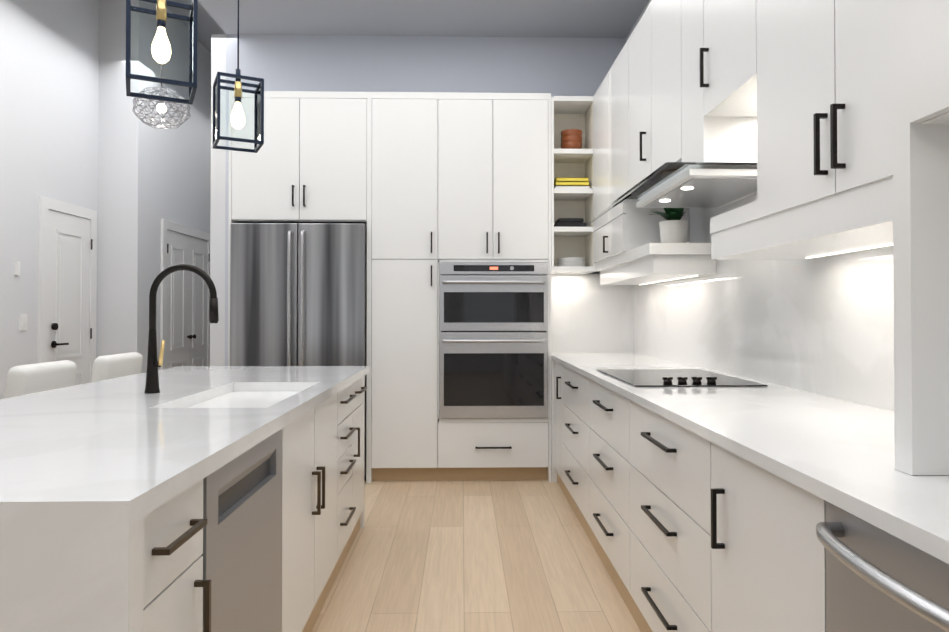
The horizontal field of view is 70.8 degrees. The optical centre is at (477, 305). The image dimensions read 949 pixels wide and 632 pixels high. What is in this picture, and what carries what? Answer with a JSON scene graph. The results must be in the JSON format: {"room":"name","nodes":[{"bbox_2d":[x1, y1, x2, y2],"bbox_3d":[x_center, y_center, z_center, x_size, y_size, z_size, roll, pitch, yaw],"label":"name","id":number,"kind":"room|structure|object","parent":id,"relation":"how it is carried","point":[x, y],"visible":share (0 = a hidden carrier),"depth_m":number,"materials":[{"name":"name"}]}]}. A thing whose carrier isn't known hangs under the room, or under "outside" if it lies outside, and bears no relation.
{"room":"kitchen","nodes":[
{"label":"kitchen","id":0,"kind":"room"},
{"bbox_2d":[0,0,115,398],"bbox_3d":[-3.308,-0.867,0.885,0.180,4.200,10.350,0,-1,-1],"label":"wall","id":1,"kind":"structure","parent":0,"point":[105,200],"depth_m":5.29,"materials":[{"name":"white paint"}]},
{"bbox_2d":[112,0,210,372],"bbox_3d":[-3.114,-0.790,7.658,0.210,4.200,3.515,0,-1,-1],"label":"wall","id":2,"kind":"structure","parent":0,"point":[163,176],"depth_m":6.38,"materials":[{"name":"white paint"}]},
{"bbox_2d":[210,34,225,365],"bbox_3d":[-2.154,-0.442,7.428,0.120,3.500,4.010,0,-1,-1],"label":"wall","id":3,"kind":"structure","parent":0,"point":[217,213],"depth_m":5.43,"materials":[{"name":"grey paint"}]},
{"bbox_2d":[167,0,647,52],"bbox_3d":[-0.998,-2.621,2.732,4.980,0.750,13.900,0,-1,-1],"label":"ceiling","id":4,"kind":"structure","parent":0,"point":[552,18],"depth_m":5.15,"materials":[{"name":"grey paint"}]},
{"bbox_2d":[132,64,190,128],"bbox_3d":[-2.336,-2.118,4.946,0.387,1.603,0.376,0,-1,-1],"label":"globe pendant light","id":5,"kind":"object","parent":4,"relation":"hanging from","point":[160,107],"visible":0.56,"depth_m":4.90,"materials":[{"name":"silver metal"}]},
{"bbox_2d":[126,0,197,104],"bbox_3d":[-1.136,-1.509,2.406,0.223,1.479,0.223,0,-1,-27],"label":"pendant light","id":6,"kind":"object","parent":4,"relation":"hanging from","point":[161,47],"visible":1,"depth_m":2.39,"materials":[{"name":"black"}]},
{"bbox_2d":[213,0,263,152],"bbox_3d":[-1.155,-1.505,3.226,0.208,1.469,0.208,0,-1,-27],"label":"pendant light","id":7,"kind":"object","parent":4,"relation":"hanging from","point":[237,118],"visible":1,"depth_m":3.21,"materials":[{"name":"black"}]},
{"bbox_2d":[226,34,625,365],"bbox_3d":[-0.396,-0.464,5.537,3.250,3.500,0.150,0,-1,-1],"label":"wall","id":8,"kind":"structure","parent":0,"point":[559,66],"depth_m":5.48,"materials":[{"name":"grey"}]},
{"bbox_2d":[228,91,367,223],"bbox_3d":[-1.293,-1.079,5.135,0.973,0.940,0.622,0,-1,-1],"label":"upper cabinet","id":9,"kind":"object","parent":8,"relation":"attached to","point":[311,164],"depth_m":4.82,"materials":[{"name":"white wood"}]},
{"bbox_2d":[440,92,550,262],"bbox_3d":[0.109,-0.930,5.164,0.805,1.236,0.622,0,-1,-1],"label":"upper cabinet","id":10,"kind":"object","parent":8,"relation":"attached to","point":[495,148],"depth_m":4.85,"materials":[{"name":"white wood"}]},
{"bbox_2d":[440,263,547,418],"bbox_3d":[0.119,0.251,4.866,0.783,1.124,0.218,0,-1,-1],"label":"wall oven","id":11,"kind":"object","parent":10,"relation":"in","point":[493,340],"visible":1,"depth_m":4.82,"materials":[{"name":"silver metal"}]},
{"bbox_2d":[311,480,640,631],"bbox_3d":[-0.998,1.279,2.688,4.980,0.050,13.900,0,-1,-1],"label":"floor","id":12,"kind":"structure","parent":0,"point":[472,556],"depth_m":3.21,"materials":[{"name":"beige wood"}]},
{"bbox_2d":[4,360,76,398],"bbox_3d":[-1.912,0.766,3.173,0.466,0.989,0.440,0,-1,-1],"label":"stool","id":13,"kind":"object","parent":12,"relation":"on","point":[30,378],"visible":0.19,"depth_m":3.08,"materials":[{"name":"white fabric"}]},
{"bbox_2d":[91,352,142,381],"bbox_3d":[-1.927,0.774,3.873,0.466,0.989,0.440,0,-1,-1],"label":"stool","id":14,"kind":"object","parent":12,"relation":"on","point":[105,367],"visible":0.17,"depth_m":3.77,"materials":[{"name":"white fabric"}]},
{"bbox_2d":[0,370,368,631],"bbox_3d":[-1.134,0.811,2.444,1.096,0.880,2.768,0,-1,-1],"label":"kitchen island","id":15,"kind":"object","parent":12,"relation":"on","point":[103,522],"depth_m":1.45,"materials":[{"name":"stone"}]},
{"bbox_2d":[144,264,218,393],"bbox_3d":[-1.128,0.086,2.548,0.276,0.491,0.054,0,-1,-1],"label":"faucet","id":16,"kind":"object","parent":15,"relation":"on","point":[154,362],"visible":1,"depth_m":2.54,"materials":[{"name":"matte black metal"},{"name":"brass"}]},
{"bbox_2d":[201,428,282,631],"bbox_3d":[-0.910,0.754,1.755,0.624,0.769,0.616,0,-1,-1],"label":"dishwasher","id":17,"kind":"object","parent":15,"relation":"in","point":[242,535],"visible":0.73,"depth_m":1.74,"materials":[{"name":"grey metal"}]},
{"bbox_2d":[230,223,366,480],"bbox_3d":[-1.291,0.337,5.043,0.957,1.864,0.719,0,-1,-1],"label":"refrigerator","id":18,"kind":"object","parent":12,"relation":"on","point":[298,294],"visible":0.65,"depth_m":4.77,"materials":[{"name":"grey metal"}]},
{"bbox_2d":[364,92,439,482],"bbox_3d":[-0.550,-0.133,5.141,0.514,2.830,0.622,0,-1,-1],"label":"tall cabinet","id":19,"kind":"object","parent":12,"relation":"on","point":[422,186],"depth_m":4.83,"materials":[{"name":"white wood"}]},
{"bbox_2d":[440,415,550,481],"bbox_3d":[0.109,1.051,5.142,0.805,0.462,0.622,0,-1,-1],"label":"base cabinet","id":20,"kind":"object","parent":12,"relation":"on","point":[470,448],"depth_m":4.83,"materials":[{"name":"white wood"}]},
{"bbox_2d":[551,360,558,484],"bbox_3d":[0.905,0.831,4.648,0.684,0.890,0.404,0,-1,-1],"label":"base cabinet","id":21,"kind":"object","parent":12,"relation":"on","point":[554,367],"depth_m":4.83,"materials":[{"name":"white wood"}]},
{"bbox_2d":[559,364,582,526],"bbox_3d":[0.920,0.824,3.996,0.684,0.890,0.899,0,-1,-1],"label":"base cabinet","id":22,"kind":"object","parent":12,"relation":"on","point":[570,383],"depth_m":4.08,"materials":[{"name":"white wood"}]},
{"bbox_2d":[583,376,626,605],"bbox_3d":[0.940,0.814,3.107,0.684,0.890,0.880,0,-1,-1],"label":"base cabinet","id":23,"kind":"object","parent":12,"relation":"on","point":[604,502],"depth_m":3.11,"materials":[{"name":"white wood"}]},
{"bbox_2d":[623,400,702,631],"bbox_3d":[0.959,0.804,2.232,0.684,0.890,0.870,0,-1,-1],"label":"base cabinet","id":24,"kind":"object","parent":12,"relation":"on","point":[663,461],"depth_m":2.21,"materials":[{"name":"white wood"}]},
{"bbox_2d":[703,440,825,631],"bbox_3d":[0.975,0.795,1.515,0.684,0.890,0.566,0,-1,-1],"label":"base cabinet","id":25,"kind":"object","parent":12,"relation":"on","point":[764,558],"depth_m":1.51,"materials":[{"name":"white wood"}]},
{"bbox_2d":[551,352,948,563],"bbox_3d":[0.952,0.342,2.089,0.705,0.030,6.196,0,-1,-1],"label":"countertop","id":26,"kind":"structure","parent":25,"relation":"on","point":[888,468],"depth_m":1.54,"materials":[{"name":"white stone"}]},
{"bbox_2d":[597,369,767,386],"bbox_3d":[0.917,0.321,3.147,0.550,0.034,0.790,0,-1,-1],"label":"cooktop","id":27,"kind":"object","parent":26,"relation":"in","point":[668,378],"visible":1,"depth_m":2.99,"materials":[{"name":"black glass"}]},
{"bbox_2d":[816,501,948,631],"bbox_3d":[0.913,0.739,0.926,0.707,0.779,0.596,0,-1,-1],"label":"dishwasher","id":28,"kind":"object","parent":26,"relation":"in","point":[878,579],"visible":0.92,"depth_m":1.04,"materials":[{"name":"grey metal"}]},
{"bbox_2d":[554,218,586,226],"bbox_3d":[0.692,-0.612,5.023,0.230,0.072,0.220,0,-1,-1],"label":"tray","id":29,"kind":"object","parent":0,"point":[569,222],"visible":0.65,"depth_m":4.92,"materials":[{"name":"black"}]},
{"bbox_2d":[626,0,756,242],"bbox_3d":[1.412,-0.518,0.731,0.150,3.500,9.840,0,-1,-1],"label":"wall","id":30,"kind":"structure","parent":0,"point":[699,223],"depth_m":3.76,"materials":[{"name":"white paint"}]},
{"bbox_2d":[591,42,626,219],"bbox_3d":[1.055,-1.077,4.352,0.398,0.900,1.044,0,-1,-1],"label":"upper cabinet","id":31,"kind":"object","parent":30,"relation":"attached to","point":[609,102],"depth_m":4.32,"materials":[{"name":"white wood"}]},
{"bbox_2d":[561,129,581,148],"bbox_3d":[0.712,-1.231,5.040,0.164,0.170,0.164,0,-1,-1],"label":"bowl","id":32,"kind":"object","parent":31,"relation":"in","point":[571,138],"visible":0.83,"depth_m":4.97,"materials":[{"name":"brown"}]},
{"bbox_2d":[554,177,589,187],"bbox_3d":[0.698,-0.900,5.021,0.260,0.089,0.210,0,-1,-1],"label":"books","id":33,"kind":"object","parent":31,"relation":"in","point":[571,182],"visible":0.54,"depth_m":4.92,"materials":[{"name":"yellow paper"}]},
{"bbox_2d":[627,9,646,190],"bbox_3d":[1.072,-1.086,3.601,0.398,0.900,0.460,0,-1,-1],"label":"upper cabinet","id":34,"kind":"object","parent":30,"relation":"attached to","point":[637,41],"depth_m":3.63,"materials":[{"name":"white wood"}]},
{"bbox_2d":[591,203,694,263],"bbox_3d":[1.054,-0.472,4.416,0.398,0.310,0.904,0,-1,-1],"label":"upper cabinet","id":35,"kind":"object","parent":30,"relation":"attached to","point":[625,234],"depth_m":3.96,"materials":[{"name":"white wood"}]},
{"bbox_2d":[557,257,584,265],"bbox_3d":[0.707,-0.321,5.020,0.210,0.070,0.210,0,-1,-1],"label":"plates","id":36,"kind":"object","parent":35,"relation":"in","point":[572,261],"visible":0.81,"depth_m":4.94,"materials":[{"name":"white"}]},
{"bbox_2d":[648,208,687,242],"bbox_3d":[1.077,-0.459,3.711,0.321,0.268,0.316,0,-1,-1],"label":"plant","id":37,"kind":"object","parent":35,"relation":"on","point":[673,228],"visible":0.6,"depth_m":3.65,"materials":[{"name":"green plant"}]},
{"bbox_2d":[647,0,678,175],"bbox_3d":[1.082,-1.091,3.141,0.398,0.900,0.460,0,-1,-1],"label":"upper cabinet","id":38,"kind":"object","parent":30,"relation":"attached to","point":[662,98],"depth_m":3.19,"materials":[{"name":"white wood"}]},
{"bbox_2d":[585,162,756,226],"bbox_3d":[0.930,-0.531,3.061,0.701,0.218,0.960,0,-1,-1],"label":"range hood","id":39,"kind":"object","parent":30,"relation":"attached to","point":[693,185],"visible":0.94,"depth_m":2.91,"materials":[{"name":"silver metal"}]},
{"bbox_2d":[675,0,750,162],"bbox_3d":[1.090,-1.053,2.776,0.398,0.985,0.265,0,-1,-1],"label":"upper cabinet","id":40,"kind":"object","parent":30,"relation":"attached to","point":[722,141],"depth_m":2.74,"materials":[{"name":"white wood"}]},
{"bbox_2d":[699,0,750,119],"bbox_3d":[1.099,-1.150,2.407,0.398,0.800,0.469,0,-1,-1],"label":"upper cabinet","id":41,"kind":"object","parent":30,"relation":"attached to","point":[724,25],"depth_m":2.46,"materials":[{"name":"white wood"}]},
{"bbox_2d":[751,0,948,223],"bbox_3d":[1.109,-0.920,1.943,0.398,1.270,0.455,0,-1,-1],"label":"upper cabinet","id":42,"kind":"object","parent":30,"relation":"attached to","point":[789,37],"depth_m":1.91,"materials":[{"name":"white wood"}]},
{"bbox_2d":[827,0,948,199],"bbox_3d":[1.119,-0.925,1.516,0.398,1.270,0.398,0,-1,-1],"label":"upper cabinet","id":43,"kind":"object","parent":30,"relation":"attached to","point":[860,165],"depth_m":1.58,"materials":[{"name":"white wood"}]},
{"bbox_2d":[879,0,948,139],"bbox_3d":[1.074,-0.954,1.003,0.511,1.222,0.627,0,-1,-1],"label":"upper cabinet","id":44,"kind":"object","parent":30,"relation":"attached to","point":[914,34],"depth_m":1.25,"materials":[{"name":"white wood"}]}
]}

